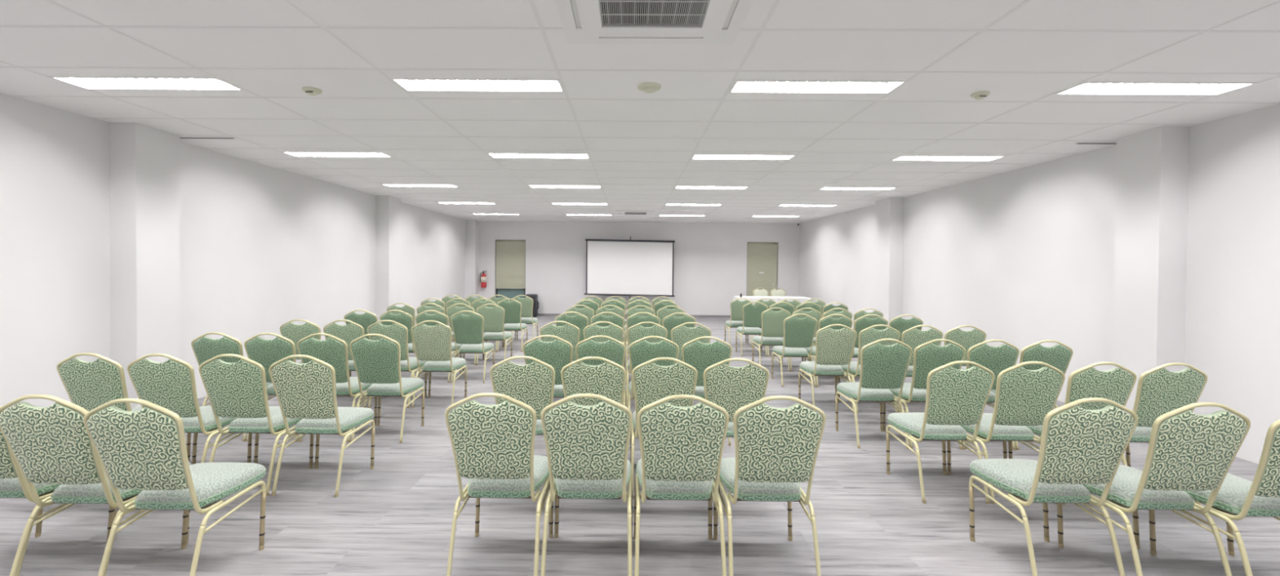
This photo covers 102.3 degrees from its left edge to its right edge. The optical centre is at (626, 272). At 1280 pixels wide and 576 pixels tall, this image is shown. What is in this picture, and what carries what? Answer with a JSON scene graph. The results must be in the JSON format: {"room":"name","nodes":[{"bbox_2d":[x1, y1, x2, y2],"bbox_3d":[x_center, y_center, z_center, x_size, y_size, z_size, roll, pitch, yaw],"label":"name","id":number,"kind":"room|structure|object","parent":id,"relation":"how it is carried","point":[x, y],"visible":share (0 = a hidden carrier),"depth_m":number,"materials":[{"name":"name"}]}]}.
{"room":"conference room","nodes":[
{"label":"conference room","id":0,"kind":"room"},
{"bbox_2d":[0,93,479,409],"bbox_3d":[-4.749,-0.171,6.152,0.450,3.186,18.630,0,1,0],"label":"wall","id":1,"kind":"structure","parent":0,"point":[123,243],"depth_m":5.13,"materials":[{"name":"paint"}]},
{"bbox_2d":[478,221,799,315],"bbox_3d":[0.201,-0.262,15.537,9.895,3.186,0.220,0,1,0],"label":"wall","id":2,"kind":"structure","parent":0,"point":[710,259],"depth_m":15.42,"materials":[{"name":"paint"}]},
{"bbox_2d":[495,264,525,302],"bbox_3d":[-3.504,0.163,15.556,0.908,2.275,0.115,0,1,0],"label":"door","id":3,"kind":"structure","parent":2,"relation":"in","point":[508,293],"depth_m":15.58,"materials":[{"name":"grey"}]},
{"bbox_2d":[495,240,525,288],"bbox_3d":[-3.501,-0.239,15.508,0.884,1.461,0.055,0,1,0],"label":"roller blind","id":4,"kind":"object","parent":2,"relation":"attached to","point":[510,254],"visible":1,"depth_m":15.50,"materials":[{"name":"beige fabric"}]},
{"bbox_2d":[746,242,777,296],"bbox_3d":[4.047,0.205,15.452,0.900,2.197,0.055,0,1,0],"label":"door","id":5,"kind":"structure","parent":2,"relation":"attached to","point":[762,257],"depth_m":15.44,"materials":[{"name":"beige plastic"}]},
{"bbox_2d":[0,0,1279,223],"bbox_3d":[0.133,-1.384,6.096,10.095,0.020,18.830,0,1,0],"label":"ceiling","id":6,"kind":"structure","parent":0,"point":[273,48],"depth_m":3.80,"materials":[{"name":"tile"}]},
{"bbox_2d":[48,76,244,90],"bbox_3d":[-3.455,-1.417,3.731,1.182,0.104,0.253,0,1,0],"label":"ceiling light","id":7,"kind":"object","parent":6,"relation":"attached to","point":[86,82],"visible":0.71,"depth_m":3.83,"materials":[{"name":"white plastic"}]},
{"bbox_2d":[281,151,391,157],"bbox_3d":[-3.436,-1.450,6.126,1.182,0.104,0.253,0,1,0],"label":"ceiling light","id":8,"kind":"object","parent":6,"relation":"attached to","point":[292,153],"visible":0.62,"depth_m":6.23,"materials":[{"name":"white plastic"}]},
{"bbox_2d":[382,184,457,186],"bbox_3d":[-3.416,-1.483,8.521,1.182,0.104,0.253,0,1,0],"label":"ceiling light","id":9,"kind":"object","parent":6,"relation":"attached to","point":[388,185],"visible":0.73,"depth_m":8.62,"materials":[{"name":"white plastic"}]},
{"bbox_2d":[390,78,564,92],"bbox_3d":[-1.056,-1.397,3.712,1.182,0.104,0.253,0,1,0],"label":"ceiling light","id":10,"kind":"object","parent":6,"relation":"attached to","point":[407,84],"visible":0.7,"depth_m":3.82,"materials":[{"name":"white plastic"}]},
{"bbox_2d":[487,153,590,158],"bbox_3d":[-1.036,-1.430,6.106,1.182,0.104,0.253,0,1,0],"label":"ceiling light","id":11,"kind":"object","parent":6,"relation":"attached to","point":[492,155],"visible":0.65,"depth_m":6.22,"materials":[{"name":"white plastic"}]},
{"bbox_2d":[528,185,601,188],"bbox_3d":[-1.016,-1.464,8.501,1.182,0.104,0.253,0,1,0],"label":"ceiling light","id":12,"kind":"object","parent":6,"relation":"attached to","point":[531,186],"visible":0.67,"depth_m":8.61,"materials":[{"name":"white plastic"}]},
{"bbox_2d":[615,210,656,215],"bbox_3d":[0.214,-1.471,12.599,0.950,0.066,0.950,0,1,0],"label":"air conditioner","id":13,"kind":"object","parent":6,"relation":"attached to","point":[618,212],"visible":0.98,"depth_m":12.55,"materials":[{"name":"white plastic"}]},
{"bbox_2d":[0,0,1279,223],"bbox_3d":[0.133,-1.372,6.101,9.895,0.004,18.640,0,1,0],"label":"grid","id":14,"kind":"object","parent":6,"relation":"attached to","point":[540,28],"visible":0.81,"depth_m":4.00,"materials":[{"name":"white metal"}]},
{"bbox_2d":[637,82,661,93],"bbox_3d":[0.161,-1.319,3.711,0.170,0.042,0.170,0,1,0],"label":"ceiling sensor","id":15,"kind":"object","parent":6,"relation":"attached to","point":[646,87],"visible":1,"depth_m":3.67,"materials":[{"name":"beige plastic"}]},
{"bbox_2d":[555,0,754,44],"bbox_3d":[0.131,-1.330,2.476,0.950,0.066,0.950,0,1,0],"label":"air conditioner","id":16,"kind":"object","parent":6,"relation":"attached to","point":[583,21],"visible":1,"depth_m":2.70,"materials":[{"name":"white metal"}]},
{"bbox_2d":[598,0,710,27],"bbox_3d":[0.131,-1.306,2.476,0.536,0.014,0.536,0,1,0],"label":"grille","id":17,"kind":"object","parent":16,"relation":"attached to","point":[706,15],"depth_m":2.61,"materials":[{"name":"grey metal"}]},
{"bbox_2d":[674,186,748,189],"bbox_3d":[1.384,-1.444,8.482,1.182,0.104,0.253,0,1,0],"label":"ceiling light","id":18,"kind":"object","parent":6,"relation":"attached to","point":[676,187],"visible":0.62,"depth_m":8.59,"materials":[{"name":"white plastic"}]},
{"bbox_2d":[691,154,795,159],"bbox_3d":[1.364,-1.411,6.087,1.182,0.104,0.253,0,1,0],"label":"ceiling light","id":19,"kind":"object","parent":6,"relation":"attached to","point":[727,157],"visible":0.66,"depth_m":6.20,"materials":[{"name":"white plastic"}]},
{"bbox_2d":[728,80,906,93],"bbox_3d":[1.344,-1.377,3.692,1.182,0.104,0.253,0,1,0],"label":"ceiling light","id":20,"kind":"object","parent":6,"relation":"attached to","point":[739,86],"visible":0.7,"depth_m":3.80,"materials":[{"name":"white plastic"}]},
{"bbox_2d":[818,186,897,190],"bbox_3d":[3.783,-1.424,8.462,1.182,0.104,0.253,0,1,0],"label":"ceiling light","id":21,"kind":"object","parent":6,"relation":"attached to","point":[824,188],"visible":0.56,"depth_m":8.56,"materials":[{"name":"white plastic"}]},
{"bbox_2d":[890,155,1004,161],"bbox_3d":[3.764,-1.391,6.067,1.182,0.104,0.253,0,1,0],"label":"ceiling light","id":22,"kind":"object","parent":6,"relation":"attached to","point":[984,158],"visible":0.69,"depth_m":6.15,"materials":[{"name":"white plastic"}]},
{"bbox_2d":[1054,81,1257,95],"bbox_3d":[3.744,-1.358,3.673,1.182,0.104,0.253,0,1,0],"label":"ceiling light","id":23,"kind":"object","parent":6,"relation":"attached to","point":[1086,87],"visible":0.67,"depth_m":3.76,"materials":[{"name":"white plastic"}]},
{"bbox_2d":[0,315,1279,575],"bbox_3d":[0.111,1.510,6.286,10.495,0.100,19.530,0,1,0],"label":"floor","id":24,"kind":"structure","parent":0,"point":[394,517],"depth_m":3.07,"materials":[{"name":"laminate"}]},
{"bbox_2d":[0,406,116,575],"bbox_3d":[-3.087,1.011,2.658,0.446,0.947,0.614,0,1,0],"label":"banquet chair","id":25,"kind":"object","parent":24,"relation":"on","point":[12,482],"visible":0.23,"depth_m":2.53,"materials":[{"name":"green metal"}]},
{"bbox_2d":[0,394,191,575],"bbox_3d":[-2.632,1.015,2.604,0.446,0.947,0.614,0,1,0],"label":"banquet chair","id":26,"kind":"object","parent":24,"relation":"on","point":[52,444],"visible":0.65,"depth_m":2.36,"materials":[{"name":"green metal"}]},
{"bbox_2d":[56,352,191,462],"bbox_3d":[-3.520,0.993,3.658,0.446,0.947,0.614,0,1,1],"label":"banquet chair","id":27,"kind":"object","parent":24,"relation":"on","point":[88,385],"visible":0.35,"depth_m":3.39,"materials":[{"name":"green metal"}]},
{"bbox_2d":[83,398,266,575],"bbox_3d":[-2.178,1.020,2.550,0.446,0.947,0.614,0,1,0],"label":"banquet chair","id":28,"kind":"object","parent":24,"relation":"on","point":[145,450],"visible":1,"depth_m":2.33,"materials":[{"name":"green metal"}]},
{"bbox_2d":[127,353,252,464],"bbox_3d":[-3.055,0.997,3.654,0.446,0.947,0.615,0,1,1],"label":"banquet chair","id":29,"kind":"object","parent":24,"relation":"on","point":[170,384],"visible":0.56,"depth_m":3.40,"materials":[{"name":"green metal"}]},
{"bbox_2d":[191,332,273,441],"bbox_3d":[-3.513,0.979,4.690,0.446,0.947,0.614,0,1,0],"label":"banquet chair","id":30,"kind":"object","parent":24,"relation":"on","point":[205,348],"visible":0.26,"depth_m":4.40,"materials":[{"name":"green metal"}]},
{"bbox_2d":[198,354,313,496],"bbox_3d":[-2.590,1.001,3.656,0.446,0.947,0.614,0,1,1],"label":"banquet chair","id":31,"kind":"object","parent":24,"relation":"on","point":[238,390],"visible":0.8,"depth_m":3.42,"materials":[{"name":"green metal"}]},
{"bbox_2d":[244,333,298,442],"bbox_3d":[-3.059,0.983,4.687,0.446,0.947,0.615,0,1,0],"label":"banquet chair","id":32,"kind":"object","parent":24,"relation":"on","point":[266,353],"visible":0.3,"depth_m":4.40,"materials":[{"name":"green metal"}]},
{"bbox_2d":[279,319,346,396],"bbox_3d":[-3.474,0.965,5.752,0.446,0.947,0.615,0,1,0],"label":"banquet chair","id":33,"kind":"object","parent":24,"relation":"on","point":[292,331],"visible":0.2,"depth_m":5.46,"materials":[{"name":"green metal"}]},
{"bbox_2d":[268,355,374,497],"bbox_3d":[-2.125,1.005,3.648,0.446,0.947,0.615,0,1,1],"label":"banquet chair","id":34,"kind":"object","parent":24,"relation":"on","point":[307,392],"visible":1,"depth_m":3.42,"materials":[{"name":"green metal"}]},
{"bbox_2d":[297,333,377,442],"bbox_3d":[-2.606,0.987,4.684,0.446,0.947,0.615,0,1,0],"label":"banquet chair","id":35,"kind":"object","parent":24,"relation":"on","point":[333,351],"visible":0.62,"depth_m":4.42,"materials":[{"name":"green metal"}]},
{"bbox_2d":[323,320,367,408],"bbox_3d":[-3.007,0.968,5.745,0.446,0.947,0.615,0,1,0],"label":"banquet chair","id":36,"kind":"object","parent":24,"relation":"on","point":[348,333],"visible":0.28,"depth_m":5.46,"materials":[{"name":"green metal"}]},
{"bbox_2d":[343,309,377,339],"bbox_3d":[-3.442,0.948,6.941,0.446,0.947,0.614,0,1,1],"label":"banquet chair","id":37,"kind":"object","parent":24,"relation":"on","point":[366,319],"visible":0.27,"depth_m":6.65,"materials":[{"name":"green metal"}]},
{"bbox_2d":[349,333,424,443],"bbox_3d":[-2.153,0.990,4.678,0.446,0.947,0.615,0,1,0],"label":"banquet chair","id":38,"kind":"object","parent":24,"relation":"on","point":[377,363],"visible":0.95,"depth_m":4.45,"materials":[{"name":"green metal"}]},
{"bbox_2d":[367,320,426,408],"bbox_3d":[-2.541,0.972,5.742,0.446,0.947,0.614,0,1,0],"label":"banquet chair","id":39,"kind":"object","parent":24,"relation":"on","point":[397,331],"visible":0.56,"depth_m":5.47,"materials":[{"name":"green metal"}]},
{"bbox_2d":[386,302,415,328],"bbox_3d":[-3.445,0.932,8.122,0.446,0.947,0.614,0,1,0],"label":"banquet chair","id":40,"kind":"object","parent":24,"relation":"on","point":[408,309],"visible":0.2,"depth_m":7.83,"materials":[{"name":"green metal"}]},
{"bbox_2d":[379,310,428,377],"bbox_3d":[-2.982,0.952,6.935,0.446,0.947,0.614,0,1,1],"label":"banquet chair","id":41,"kind":"object","parent":24,"relation":"on","point":[403,318],"visible":0.27,"depth_m":6.65,"materials":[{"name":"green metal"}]},
{"bbox_2d":[416,302,456,357],"bbox_3d":[-2.988,0.935,8.114,0.446,0.947,0.614,0,1,0],"label":"banquet chair","id":42,"kind":"object","parent":24,"relation":"on","point":[424,308],"visible":0.21,"depth_m":7.82,"materials":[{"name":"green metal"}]},
{"bbox_2d":[414,310,462,382],"bbox_3d":[-2.522,0.956,6.935,0.446,0.947,0.614,0,1,1],"label":"banquet chair","id":43,"kind":"object","parent":24,"relation":"on","point":[441,317],"visible":0.3,"depth_m":6.64,"materials":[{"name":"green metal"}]},
{"bbox_2d":[410,320,466,408],"bbox_3d":[-2.074,0.976,5.737,0.446,0.947,0.614,0,1,0],"label":"banquet chair","id":44,"kind":"object","parent":24,"relation":"on","point":[433,344],"visible":1,"depth_m":5.51,"materials":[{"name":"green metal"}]},
{"bbox_2d":[446,303,484,365],"bbox_3d":[-2.531,0.939,8.109,0.446,0.947,0.614,0,1,0],"label":"banquet chair","id":45,"kind":"object","parent":24,"relation":"on","point":[453,310],"visible":0.29,"depth_m":7.82,"materials":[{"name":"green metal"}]},
{"bbox_2d":[450,310,494,383],"bbox_3d":[-2.062,0.960,6.928,0.446,0.947,0.614,0,1,1],"label":"banquet chair","id":46,"kind":"object","parent":24,"relation":"on","point":[468,330],"visible":0.94,"depth_m":6.69,"materials":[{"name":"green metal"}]},
{"bbox_2d":[475,303,512,365],"bbox_3d":[-2.075,0.943,8.106,0.446,0.947,0.614,0,1,0],"label":"banquet chair","id":47,"kind":"object","parent":24,"relation":"on","point":[494,317],"visible":0.77,"depth_m":7.87,"materials":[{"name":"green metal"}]},
{"bbox_2d":[444,392,553,575],"bbox_3d":[-0.641,1.030,2.700,0.446,0.947,0.614,0,1,1],"label":"banquet chair","id":48,"kind":"object","parent":24,"relation":"on","point":[492,446],"visible":0.94,"depth_m":2.46,"materials":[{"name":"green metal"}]},
{"bbox_2d":[497,298,527,352],"bbox_3d":[-2.062,0.926,9.307,0.446,0.947,0.614,0,1,0],"label":"banquet chair","id":49,"kind":"object","parent":24,"relation":"on","point":[513,310],"visible":0.74,"depth_m":9.07,"materials":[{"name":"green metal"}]},
{"bbox_2d":[489,355,555,478],"bbox_3d":[-0.688,1.016,3.672,0.446,0.947,0.614,0,1,1],"label":"banquet chair","id":50,"kind":"object","parent":24,"relation":"on","point":[532,384],"visible":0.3,"depth_m":3.40,"materials":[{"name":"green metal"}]},
{"bbox_2d":[511,295,537,341],"bbox_3d":[-2.046,0.912,10.350,0.446,0.947,0.615,0,1,1],"label":"banquet chair","id":51,"kind":"object","parent":24,"relation":"on","point":[526,317],"visible":0.7,"depth_m":10.12,"materials":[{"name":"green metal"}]},
{"bbox_2d":[524,293,538,317],"bbox_3d":[-2.791,0.980,15.155,0.389,0.665,0.348,0,1,0],"label":"loudspeaker","id":52,"kind":"object","parent":24,"relation":"on","point":[534,296],"visible":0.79,"depth_m":15.01,"materials":[{"name":"grey plastic"}]},
{"bbox_2d":[524,296,535,315],"bbox_3d":[-2.817,0.974,14.986,0.290,0.560,0.010,0,1,0],"label":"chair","id":53,"kind":"object","parent":52,"relation":"attached to","point":[533,298],"depth_m":14.98,"materials":[{"name":"green fabric"}]},
{"bbox_2d":[522,334,573,397],"bbox_3d":[-0.679,1.002,4.686,0.446,0.947,0.614,0,1,0],"label":"banquet chair","id":54,"kind":"object","parent":24,"relation":"on","point":[557,353],"visible":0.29,"depth_m":4.40,"materials":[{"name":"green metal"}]},
{"bbox_2d":[539,320,580,365],"bbox_3d":[-0.719,0.986,5.781,0.446,0.947,0.614,0,1,0],"label":"banquet chair","id":55,"kind":"object","parent":24,"relation":"on","point":[570,332],"visible":0.27,"depth_m":5.49,"materials":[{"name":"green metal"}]},
{"bbox_2d":[555,311,588,345],"bbox_3d":[-0.710,0.971,6.889,0.446,0.947,0.614,0,1,1],"label":"banquet chair","id":56,"kind":"object","parent":24,"relation":"on","point":[581,322],"visible":0.19,"depth_m":6.60,"materials":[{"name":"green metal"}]},
{"bbox_2d":[565,304,594,328],"bbox_3d":[-0.707,0.955,8.029,0.446,0.947,0.615,0,1,1],"label":"banquet chair","id":57,"kind":"object","parent":24,"relation":"on","point":[587,312],"visible":0.17,"depth_m":7.73,"materials":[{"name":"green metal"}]},
{"bbox_2d":[540,393,632,575],"bbox_3d":[-0.189,1.034,2.699,0.446,0.947,0.615,0,1,1],"label":"banquet chair","id":58,"kind":"object","parent":24,"relation":"on","point":[587,446],"visible":1,"depth_m":2.46,"materials":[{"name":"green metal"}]},
{"bbox_2d":[560,356,626,408],"bbox_3d":[-0.220,1.020,3.667,0.446,0.947,0.614,0,1,1],"label":"banquet chair","id":59,"kind":"object","parent":24,"relation":"on","point":[606,380],"visible":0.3,"depth_m":3.38,"materials":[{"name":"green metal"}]},
{"bbox_2d":[575,335,626,412],"bbox_3d":[-0.226,1.006,4.682,0.446,0.947,0.615,0,1,0],"label":"banquet chair","id":60,"kind":"object","parent":24,"relation":"on","point":[611,350],"visible":0.34,"depth_m":4.39,"materials":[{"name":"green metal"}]},
{"bbox_2d":[583,321,623,372],"bbox_3d":[-0.252,0.990,5.777,0.446,0.947,0.614,0,1,0],"label":"banquet chair","id":61,"kind":"object","parent":24,"relation":"on","point":[612,331],"visible":0.23,"depth_m":5.48,"materials":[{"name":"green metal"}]},
{"bbox_2d":[591,311,625,368],"bbox_3d":[-0.249,0.975,6.886,0.446,0.947,0.615,0,1,1],"label":"banquet chair","id":62,"kind":"object","parent":24,"relation":"on","point":[614,319],"visible":0.2,"depth_m":6.59,"materials":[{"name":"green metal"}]},
{"bbox_2d":[595,305,625,361],"bbox_3d":[-0.250,0.959,8.026,0.446,0.947,0.615,0,1,1],"label":"banquet chair","id":63,"kind":"object","parent":24,"relation":"on","point":[620,313],"visible":0.33,"depth_m":7.73,"materials":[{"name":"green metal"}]},
{"bbox_2d":[583,235,675,310],"bbox_3d":[0.073,0.133,15.188,2.652,2.398,0.289,0,1,0],"label":"projector screen","id":64,"kind":"object","parent":24,"relation":"on","point":[615,268],"visible":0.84,"depth_m":15.08,"materials":[{"name":"white fabric"}]},
{"bbox_2d":[625,305,654,367],"bbox_3d":[0.207,0.963,8.021,0.446,0.947,0.614,0,1,1],"label":"banquet chair","id":65,"kind":"object","parent":24,"relation":"on","point":[646,309],"visible":0.33,"depth_m":7.72,"materials":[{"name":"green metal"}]},
{"bbox_2d":[625,312,660,385],"bbox_3d":[0.210,0.979,6.884,0.446,0.947,0.614,0,1,1],"label":"banquet chair","id":66,"kind":"object","parent":24,"relation":"on","point":[635,320],"visible":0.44,"depth_m":6.59,"materials":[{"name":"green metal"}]},
{"bbox_2d":[626,321,667,407],"bbox_3d":[0.215,0.994,5.773,0.446,0.947,0.614,0,1,0],"label":"banquet chair","id":67,"kind":"object","parent":24,"relation":"on","point":[637,332],"visible":0.48,"depth_m":5.48,"materials":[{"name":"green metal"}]},
{"bbox_2d":[627,336,679,414],"bbox_3d":[0.227,1.009,4.678,0.446,0.947,0.615,0,1,0],"label":"banquet chair","id":68,"kind":"object","parent":24,"relation":"on","point":[642,352],"visible":0.47,"depth_m":4.39,"materials":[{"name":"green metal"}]},
{"bbox_2d":[630,357,697,497],"bbox_3d":[0.248,1.024,3.663,0.446,0.947,0.614,0,1,1],"label":"banquet chair","id":69,"kind":"object","parent":24,"relation":"on","point":[652,382],"visible":0.52,"depth_m":3.39,"materials":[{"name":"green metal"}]},
{"bbox_2d":[656,305,685,328],"bbox_3d":[0.663,0.966,8.014,0.446,0.947,0.614,0,1,1],"label":"banquet chair","id":70,"kind":"object","parent":24,"relation":"on","point":[661,314],"visible":0.21,"depth_m":7.72,"materials":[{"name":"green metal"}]},
{"bbox_2d":[662,312,696,343],"bbox_3d":[0.670,0.982,6.880,0.446,0.947,0.615,0,1,1],"label":"banquet chair","id":71,"kind":"object","parent":24,"relation":"on","point":[669,322],"visible":0.27,"depth_m":6.59,"materials":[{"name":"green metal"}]},
{"bbox_2d":[633,395,728,575],"bbox_3d":[0.262,1.037,2.693,0.446,0.947,0.614,0,1,1],"label":"banquet chair","id":72,"kind":"object","parent":24,"relation":"on","point":[682,448],"visible":1,"depth_m":2.45,"materials":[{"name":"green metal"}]},
{"bbox_2d":[671,322,711,364],"bbox_3d":[0.681,0.998,5.765,0.446,0.947,0.614,0,1,0],"label":"banquet chair","id":73,"kind":"object","parent":24,"relation":"on","point":[681,335],"visible":0.26,"depth_m":5.47,"materials":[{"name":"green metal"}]},
{"bbox_2d":[681,336,732,446],"bbox_3d":[0.681,1.013,4.675,0.446,0.947,0.614,0,1,0],"label":"banquet chair","id":74,"kind":"object","parent":24,"relation":"on","point":[700,356],"visible":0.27,"depth_m":4.39,"materials":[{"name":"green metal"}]},
{"bbox_2d":[703,358,769,437],"bbox_3d":[0.717,1.028,3.655,0.446,0.947,0.615,0,1,1],"label":"banquet chair","id":75,"kind":"object","parent":24,"relation":"on","point":[731,388],"visible":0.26,"depth_m":3.38,"materials":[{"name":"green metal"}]},
{"bbox_2d":[724,297,752,347],"bbox_3d":[2.168,0.950,10.042,0.446,0.947,0.614,0,1,0],"label":"banquet chair","id":76,"kind":"object","parent":24,"relation":"on","point":[736,306],"visible":0.7,"depth_m":9.81,"materials":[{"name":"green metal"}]},
{"bbox_2d":[735,302,768,357],"bbox_3d":[2.178,0.964,9.032,0.446,0.947,0.615,0,1,0],"label":"banquet chair","id":77,"kind":"object","parent":24,"relation":"on","point":[752,314],"visible":0.77,"depth_m":8.80,"materials":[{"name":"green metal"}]},
{"bbox_2d":[713,395,826,575],"bbox_3d":[0.714,1.041,2.688,0.446,0.947,0.615,0,1,1],"label":"banquet chair","id":78,"kind":"object","parent":24,"relation":"on","point":[776,450],"visible":0.9,"depth_m":2.45,"materials":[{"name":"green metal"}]},
{"bbox_2d":[751,307,791,372],"bbox_3d":[2.180,0.981,7.812,0.446,0.947,0.614,0,1,1],"label":"banquet chair","id":79,"kind":"object","parent":24,"relation":"on","point":[772,322],"visible":0.78,"depth_m":7.58,"materials":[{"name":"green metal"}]},
{"bbox_2d":[760,302,795,357],"bbox_3d":[2.631,0.968,9.027,0.446,0.947,0.614,0,1,0],"label":"banquet chair","id":80,"kind":"object","parent":24,"relation":"on","point":[788,308],"visible":0.25,"depth_m":8.73,"materials":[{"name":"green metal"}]},
{"bbox_2d":[771,313,817,387],"bbox_3d":[2.212,0.995,6.854,0.446,0.947,0.614,0,1,0],"label":"banquet chair","id":81,"kind":"object","parent":24,"relation":"on","point":[798,333],"visible":0.94,"depth_m":6.62,"materials":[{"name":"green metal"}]},
{"bbox_2d":[781,307,822,372],"bbox_3d":[2.629,0.985,7.808,0.446,0.947,0.614,0,1,1],"label":"banquet chair","id":82,"kind":"object","parent":24,"relation":"on","point":[814,313],"visible":0.35,"depth_m":7.51,"materials":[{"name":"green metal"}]},
{"bbox_2d":[798,324,857,413],"bbox_3d":[2.198,1.011,5.693,0.446,0.947,0.615,0,1,0],"label":"banquet chair","id":83,"kind":"object","parent":24,"relation":"on","point":[833,348],"visible":0.92,"depth_m":5.46,"materials":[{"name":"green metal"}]},
{"bbox_2d":[804,314,853,387],"bbox_3d":[2.660,0.999,6.849,0.446,0.947,0.614,0,1,0],"label":"banquet chair","id":84,"kind":"object","parent":24,"relation":"on","point":[828,320],"visible":0.34,"depth_m":6.56,"materials":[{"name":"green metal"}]},
{"bbox_2d":[809,308,852,361],"bbox_3d":[3.078,0.989,7.804,0.446,0.947,0.614,0,1,1],"label":"banquet chair","id":85,"kind":"object","parent":24,"relation":"on","point":[844,313],"visible":0.27,"depth_m":7.50,"materials":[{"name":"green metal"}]},
{"bbox_2d":[836,314,888,382],"bbox_3d":[3.109,1.002,6.844,0.446,0.947,0.614,0,1,0],"label":"banquet chair","id":86,"kind":"object","parent":24,"relation":"on","point":[863,322],"visible":0.25,"depth_m":6.56,"materials":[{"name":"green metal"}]},
{"bbox_2d":[850,308,883,361],"bbox_3d":[3.526,0.992,7.801,0.446,0.947,0.614,0,1,1],"label":"banquet chair","id":87,"kind":"object","parent":24,"relation":"on","point":[860,313],"visible":0.18,"depth_m":7.50,"materials":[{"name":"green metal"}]},
{"bbox_2d":[837,324,900,413],"bbox_3d":[2.648,1.015,5.687,0.446,0.947,0.614,0,1,0],"label":"banquet chair","id":88,"kind":"object","parent":24,"relation":"on","point":[869,335],"visible":0.35,"depth_m":5.41,"materials":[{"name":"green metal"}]},
{"bbox_2d":[835,338,912,449],"bbox_3d":[2.193,1.026,4.632,0.446,0.947,0.614,0,1,1],"label":"banquet chair","id":89,"kind":"object","parent":24,"relation":"on","point":[883,368],"visible":0.98,"depth_m":4.40,"materials":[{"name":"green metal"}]},
{"bbox_2d":[888,315,923,344],"bbox_3d":[3.559,1.006,6.848,0.446,0.947,0.614,0,1,0],"label":"banquet chair","id":90,"kind":"object","parent":24,"relation":"on","point":[900,324],"visible":0.2,"depth_m":6.55,"materials":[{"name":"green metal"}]},
{"bbox_2d":[877,324,943,413],"bbox_3d":[3.098,1.018,5.684,0.446,0.947,0.614,0,1,0],"label":"banquet chair","id":91,"kind":"object","parent":24,"relation":"on","point":[913,337],"visible":0.34,"depth_m":5.40,"materials":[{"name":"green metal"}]},
{"bbox_2d":[883,338,965,449],"bbox_3d":[2.643,1.030,4.631,0.446,0.947,0.614,0,1,1],"label":"banquet chair","id":92,"kind":"object","parent":24,"relation":"on","point":[927,357],"visible":0.47,"depth_m":4.37,"materials":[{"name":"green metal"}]},
{"bbox_2d":[886,360,995,504],"bbox_3d":[2.167,1.040,3.624,0.446,0.947,0.615,0,1,0],"label":"banquet chair","id":93,"kind":"object","parent":24,"relation":"on","point":[954,397],"visible":0.99,"depth_m":3.40,"materials":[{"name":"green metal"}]},
{"bbox_2d":[943,325,986,413],"bbox_3d":[3.548,1.022,5.681,0.446,0.947,0.614,0,1,0],"label":"banquet chair","id":94,"kind":"object","parent":24,"relation":"on","point":[968,339],"visible":0.21,"depth_m":5.39,"materials":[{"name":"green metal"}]},
{"bbox_2d":[962,339,1019,450],"bbox_3d":[3.091,1.033,4.625,0.446,0.947,0.615,0,1,1],"label":"banquet chair","id":95,"kind":"object","parent":24,"relation":"on","point":[997,359],"visible":0.34,"depth_m":4.34,"materials":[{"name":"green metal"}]},
{"bbox_2d":[946,361,1065,504],"bbox_3d":[2.624,1.044,3.625,0.446,0.947,0.614,0,1,0],"label":"banquet chair","id":96,"kind":"object","parent":24,"relation":"on","point":[1024,397],"visible":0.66,"depth_m":3.38,"materials":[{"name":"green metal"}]},
{"bbox_2d":[989,340,1073,450],"bbox_3d":[3.540,1.037,4.623,0.446,0.947,0.615,0,1,1],"label":"banquet chair","id":97,"kind":"object","parent":24,"relation":"on","point":[1057,356],"visible":0.32,"depth_m":4.33,"materials":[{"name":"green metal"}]},
{"bbox_2d":[968,398,1137,575],"bbox_3d":[2.174,1.053,2.695,0.446,0.947,0.615,0,1,0],"label":"banquet chair","id":98,"kind":"object","parent":24,"relation":"on","point":[1079,446],"visible":1,"depth_m":2.48,"materials":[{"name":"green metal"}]},
{"bbox_2d":[1008,362,1137,505],"bbox_3d":[3.081,1.047,3.619,0.446,0.947,0.614,0,1,0],"label":"banquet chair","id":99,"kind":"object","parent":24,"relation":"on","point":[1117,385],"visible":0.26,"depth_m":3.34,"materials":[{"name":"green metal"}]},
{"bbox_2d":[1057,402,1250,575],"bbox_3d":[2.622,1.057,2.631,0.446,0.947,0.614,0,1,0],"label":"banquet chair","id":100,"kind":"object","parent":24,"relation":"on","point":[1188,451],"visible":0.84,"depth_m":2.40,"materials":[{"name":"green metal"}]},
{"bbox_2d":[1121,362,1208,505],"bbox_3d":[3.537,1.051,3.617,0.446,0.947,0.614,0,1,0],"label":"banquet chair","id":101,"kind":"object","parent":24,"relation":"on","point":[1160,391],"visible":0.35,"depth_m":3.35,"materials":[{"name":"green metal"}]},
{"bbox_2d":[1148,419,1279,575],"bbox_3d":[3.071,1.062,2.568,0.446,0.947,0.615,0,1,0],"label":"banquet chair","id":102,"kind":"object","parent":24,"relation":"on","point":[1237,498],"visible":0.73,"depth_m":2.44,"materials":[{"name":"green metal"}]},
{"bbox_3d":[3.719,1.017,13.260,1.780,0.750,0.630,0,1,0],"label":"banquet table","id":103,"kind":"object","parent":24,"relation":"on","visible":0},
{"bbox_2d":[733,296,810,305],"bbox_3d":[3.719,0.999,13.260,1.932,0.725,0.784,0,1,0],"label":"tablecloth","id":104,"kind":"object","parent":103,"relation":"on","point":[753,299],"visible":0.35,"depth_m":12.93,"materials":[{"name":"white fabric"}]},
{"bbox_2d":[799,104,1279,463],"bbox_3d":[5.020,-0.091,6.073,0.400,3.186,18.630,0,1,0],"label":"wall","id":105,"kind":"structure","parent":0,"point":[1155,247],"depth_m":5.37,"materials":[{"name":"paint"}]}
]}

